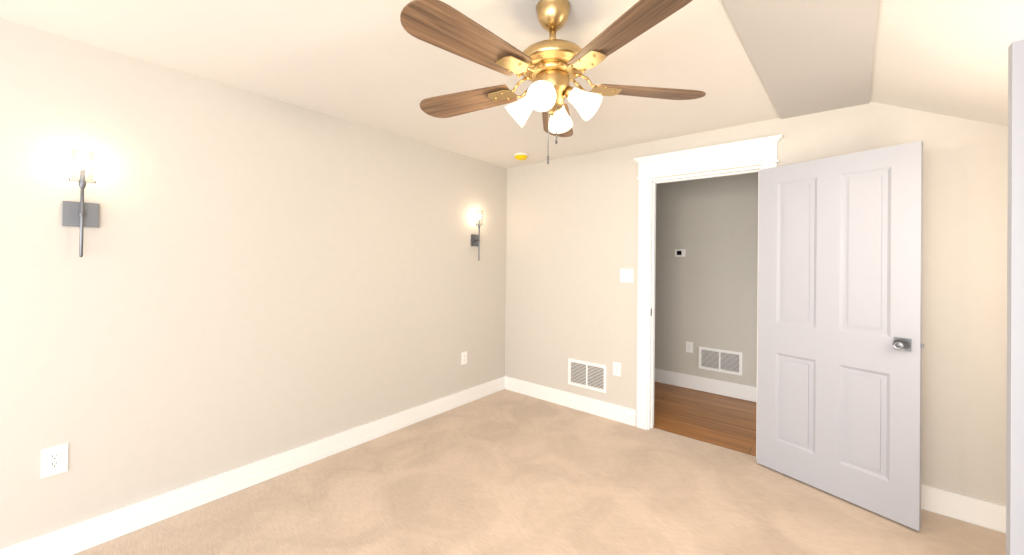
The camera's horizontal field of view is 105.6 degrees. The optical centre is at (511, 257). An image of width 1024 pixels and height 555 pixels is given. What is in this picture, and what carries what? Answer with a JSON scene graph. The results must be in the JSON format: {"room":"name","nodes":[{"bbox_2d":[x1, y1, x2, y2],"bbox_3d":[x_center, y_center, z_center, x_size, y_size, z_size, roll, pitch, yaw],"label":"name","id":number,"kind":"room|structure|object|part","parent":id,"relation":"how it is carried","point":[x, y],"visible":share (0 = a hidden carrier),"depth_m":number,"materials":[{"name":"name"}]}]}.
{"room":"empty bedroom","nodes":[
{"label":"empty bedroom","id":0,"kind":"room"},
{"bbox_2d":[0,18,506,549],"bbox_3d":[-1.403,0.195,2.693,0.115,2.400,7.020,0,0,39],"label":"wall","id":1,"kind":"structure","parent":0,"point":[248,278],"depth_m":2.19,"materials":[{"name":"paint"}]},
{"bbox_2d":[41,443,67,477],"bbox_3d":[-2.085,0.924,1.770,0.008,0.128,0.080,0,0,39],"label":"electrical outlet","id":2,"kind":"object","parent":1,"relation":"attached to","point":[54,460],"visible":1,"depth_m":1.77,"materials":[{"name":"white plastic"}]},
{"bbox_2d":[62,148,98,256],"bbox_3d":[-1.993,-0.251,1.800,0.101,0.496,0.115,0,0,39],"label":"sconce","id":3,"kind":"object","parent":1,"relation":"attached to","point":[81,214],"visible":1,"depth_m":1.80,"materials":[{"name":"silver metal"}]},
{"bbox_3d":[-1.985,-0.429,1.796,0.072,0.139,0.072,0,0,39],"label":"lamp shade","id":4,"kind":"part","parent":3,"relation":"part of","materials":[{"name":"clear glass"}]},
{"bbox_2d":[0,376,503,554],"bbox_3d":[-1.796,1.317,2.120,0.018,0.140,5.439,0,0,39],"label":"baseboard","id":5,"kind":"structure","parent":1,"relation":"attached to","point":[80,536],"depth_m":2.24,"materials":[{"name":"paint"}]},
{"bbox_2d":[461,351,466,364],"bbox_3d":[-0.461,0.967,3.752,0.008,0.118,0.072,0,0,39],"label":"electrical outlet","id":6,"kind":"object","parent":1,"relation":"attached to","point":[463,357],"visible":1,"depth_m":3.74,"materials":[{"name":"white plastic"}]},
{"bbox_2d":[471,211,482,260],"bbox_3d":[-0.329,-0.220,3.829,0.101,0.496,0.115,0,0,39],"label":"sconce","id":7,"kind":"object","parent":1,"relation":"attached to","point":[475,240],"visible":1,"depth_m":3.82,"materials":[{"name":"silver metal"}]},
{"bbox_3d":[-0.321,-0.398,3.826,0.072,0.139,0.072,0,0,39],"label":"lamp shade","id":8,"kind":"part","parent":7,"relation":"part of","materials":[{"name":"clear glass"}]},
{"bbox_2d":[0,0,878,167],"bbox_3d":[0.048,-1.039,1.522,3.830,0.112,7.020,0,0,39],"label":"ceiling","id":9,"kind":"structure","parent":0,"point":[374,64],"depth_m":1.93,"materials":[{"name":"paint"}]},
{"bbox_2d":[514,153,527,159],"bbox_3d":[0.086,-0.957,3.692,0.132,0.050,0.132,0,0,39],"label":"smoke detector","id":10,"kind":"object","parent":9,"relation":"attached to","point":[520,156],"visible":1,"depth_m":3.65,"materials":[{"name":"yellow plastic"}]},
{"bbox_2d":[400,0,705,163],"bbox_3d":[0.122,-0.679,1.518,1.235,0.630,1.216,0,0,39],"label":"ceiling fan","id":11,"kind":"object","parent":9,"relation":"hanging from","point":[551,67],"visible":1,"depth_m":1.42,"materials":[{"name":"brown wood"}]},
{"bbox_3d":[-0.134,-0.692,1.243,0.468,0.036,0.158,1,0,-45],"label":"blade","id":12,"kind":"part","parent":11,"relation":"part of","materials":[{"name":"brown wood"}]},
{"bbox_3d":[-0.209,-0.690,1.724,0.468,0.036,0.158,0,0,27],"label":"blade","id":13,"kind":"part","parent":11,"relation":"part of","materials":[{"name":"brown wood"}]},
{"bbox_3d":[0.046,-0.607,1.574,0.107,0.108,0.108,-39,-32,15],"label":"lamp shade","id":14,"kind":"part","parent":11,"relation":"part of","materials":[{"name":"white glass"}]},
{"bbox_3d":[0.119,-0.607,1.423,0.108,0.108,0.107,-18,30,31],"label":"lamp shade","id":15,"kind":"part","parent":11,"relation":"part of","materials":[{"name":"white glass"}]},
{"bbox_3d":[0.120,-0.609,1.425,0.038,0.048,0.038,0,0,39],"label":"bulb","id":16,"kind":"part","parent":11,"relation":"part of","materials":[{"name":"white glass"}]},
{"bbox_3d":[0.157,-0.503,1.507,0.034,0.280,0.026,0,0,39],"label":"chain","id":17,"kind":"part","parent":11,"relation":"part of","materials":[{"name":"silver metal"}]},
{"bbox_3d":[0.225,-0.683,1.944,0.158,0.036,0.468,1,0,9],"label":"blade","id":18,"kind":"part","parent":11,"relation":"part of","materials":[{"name":"brown wood"}]},
{"bbox_3d":[0.198,-0.605,1.647,0.108,0.108,0.107,19,-31,31],"label":"lamp shade","id":19,"kind":"part","parent":11,"relation":"part of","materials":[{"name":"white glass"}]},
{"bbox_3d":[0.223,-0.642,1.514,0.060,0.051,0.049,0,0,39],"label":"arm","id":20,"kind":"part","parent":11,"relation":"part of"},
{"bbox_3d":[0.271,-0.605,1.495,0.107,0.108,0.108,40,32,15],"label":"lamp shade","id":21,"kind":"part","parent":11,"relation":"part of","materials":[{"name":"white glass"}]},
{"bbox_3d":[0.346,-0.687,1.166,0.158,0.036,0.468,1,0,-27],"label":"blade","id":22,"kind":"part","parent":11,"relation":"part of","materials":[{"name":"brown wood"}]},
{"bbox_3d":[0.568,-0.681,1.599,0.468,0.036,0.158,1,0,-9],"label":"blade","id":23,"kind":"part","parent":11,"relation":"part of","materials":[{"name":"brown wood"}]},
{"bbox_2d":[74,389,1005,554],"bbox_3d":[-0.386,1.427,1.014,3.600,0.060,5.512,0,0,39],"label":"floor","id":24,"kind":"structure","parent":0,"point":[505,472],"depth_m":2.21,"materials":[{"name":"beige carpet"}]},
{"bbox_2d":[654,381,756,454],"bbox_3d":[1.766,1.470,3.639,3.600,0.056,1.278,0,0,39],"label":"floor","id":25,"kind":"structure","parent":0,"point":[727,421],"depth_m":3.54,"materials":[{"name":"brown wood"}]},
{"bbox_2d":[653,426,755,455],"bbox_3d":[1.485,1.432,3.044,0.764,0.006,0.024,0,0,39],"label":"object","id":26,"kind":"structure","parent":25,"relation":"on","point":[705,441],"depth_m":3.02,"materials":[{"name":"brown wood"}]},
{"bbox_2d":[655,172,757,386],"bbox_3d":[2.222,0.246,4.185,3.600,2.400,0.115,0,0,39],"label":"wall","id":27,"kind":"structure","parent":0,"point":[706,287],"depth_m":4.20,"materials":[{"name":"paint"}]},
{"bbox_2d":[675,249,684,256],"bbox_3d":[1.890,-0.057,4.374,0.112,0.084,0.021,0,0,39],"label":"thermostat","id":28,"kind":"object","parent":27,"relation":"attached to","point":[679,252],"visible":1,"depth_m":4.37,"materials":[{"name":"white plastic"}]},
{"bbox_2d":[686,341,692,352],"bbox_3d":[1.966,0.989,4.304,0.072,0.118,0.008,0,0,39],"label":"outlet","id":29,"kind":"object","parent":27,"relation":"attached to","point":[689,347],"visible":1,"depth_m":4.30,"materials":[{"name":"white plastic"}]},
{"bbox_2d":[654,368,756,401],"bbox_3d":[2.167,1.370,4.128,3.600,0.150,0.015,0,0,39],"label":"baseboard","id":30,"kind":"structure","parent":27,"relation":"attached to","point":[733,390],"depth_m":4.16,"materials":[{"name":"paint"}]},
{"bbox_2d":[699,347,741,375],"bbox_3d":[2.198,1.087,4.109,0.410,0.235,0.012,0,0,39],"label":"air vent","id":31,"kind":"object","parent":27,"relation":"in","point":[723,361],"visible":1,"depth_m":4.10,"materials":[{"name":"metal"}]},
{"bbox_2d":[505,101,1007,505],"bbox_3d":[1.361,0.230,3.135,3.600,2.400,0.115,0,0,39],"label":"wall","id":32,"kind":"structure","parent":0,"point":[572,237],"depth_m":2.47,"materials":[{"name":"paint"}]},
{"bbox_2d":[504,376,635,425],"bbox_3d":[0.495,1.353,3.746,1.438,0.140,0.018,0,0,39],"label":"baseboard","id":33,"kind":"structure","parent":32,"relation":"attached to","point":[622,414],"depth_m":3.66,"materials":[{"name":"paint"}]},
{"bbox_2d":[568,358,606,392],"bbox_3d":[0.691,1.084,3.590,0.390,0.245,0.012,0,0,39],"label":"air vent","id":34,"kind":"object","parent":32,"relation":"in","point":[588,375],"visible":1,"depth_m":3.58,"materials":[{"name":"metal"}]},
{"bbox_2d":[613,362,620,376],"bbox_3d":[0.920,0.976,3.406,0.072,0.118,0.008,0,0,39],"label":"electrical outlet","id":35,"kind":"object","parent":32,"relation":"attached to","point":[616,368],"visible":1,"depth_m":3.40,"materials":[{"name":"white plastic"}]},
{"bbox_2d":[620,269,632,282],"bbox_3d":[0.990,0.153,3.360,0.118,0.118,0.012,0,0,39],"label":"light switch","id":36,"kind":"object","parent":32,"relation":"attached to","point":[626,275],"visible":1,"depth_m":3.36,"materials":[{"name":"white plastic"}]},
{"bbox_2d":[634,134,782,457],"bbox_3d":[1.484,0.296,3.034,1.032,2.270,0.215,0,0,39],"label":"door frame","id":37,"kind":"structure","parent":32,"relation":"attached to","point":[762,152],"depth_m":3.23,"materials":[{"name":"paint"}]},
{"bbox_2d":[757,141,923,530],"bbox_3d":[1.931,0.403,2.368,0.159,2.030,0.813,1,0,-32],"label":"door","id":38,"kind":"structure","parent":32,"relation":"in","point":[840,344],"depth_m":2.29,"materials":[{"name":"paint"}]},
{"bbox_2d":[921,484,1005,533],"bbox_3d":[2.243,1.366,2.310,1.118,0.140,0.018,0,0,39],"label":"baseboard","id":39,"kind":"structure","parent":32,"relation":"attached to","point":[976,511],"depth_m":2.12,"materials":[{"name":"paint"}]},
{"bbox_2d":[869,0,1023,126],"bbox_3d":[0.667,-0.776,0.133,0.877,0.439,5.433,0,0,39],"label":"ceiling","id":40,"kind":"structure","parent":0,"point":[946,57],"depth_m":1.67,"materials":[{"name":"paint"}]},
{"bbox_3d":[1.469,0.215,0.337,0.115,2.400,7.020,0,0,39],"label":"wall","id":41,"kind":"structure","parent":0,"visible":0},
{"bbox_2d":[1006,39,1023,554],"bbox_3d":[1.585,0.399,0.961,0.450,2.017,0.035,0,0,39],"label":"closet door","id":42,"kind":"structure","parent":41,"relation":"in","point":[1015,409],"depth_m":1.09,"materials":[{"name":"paint"}]}
]}

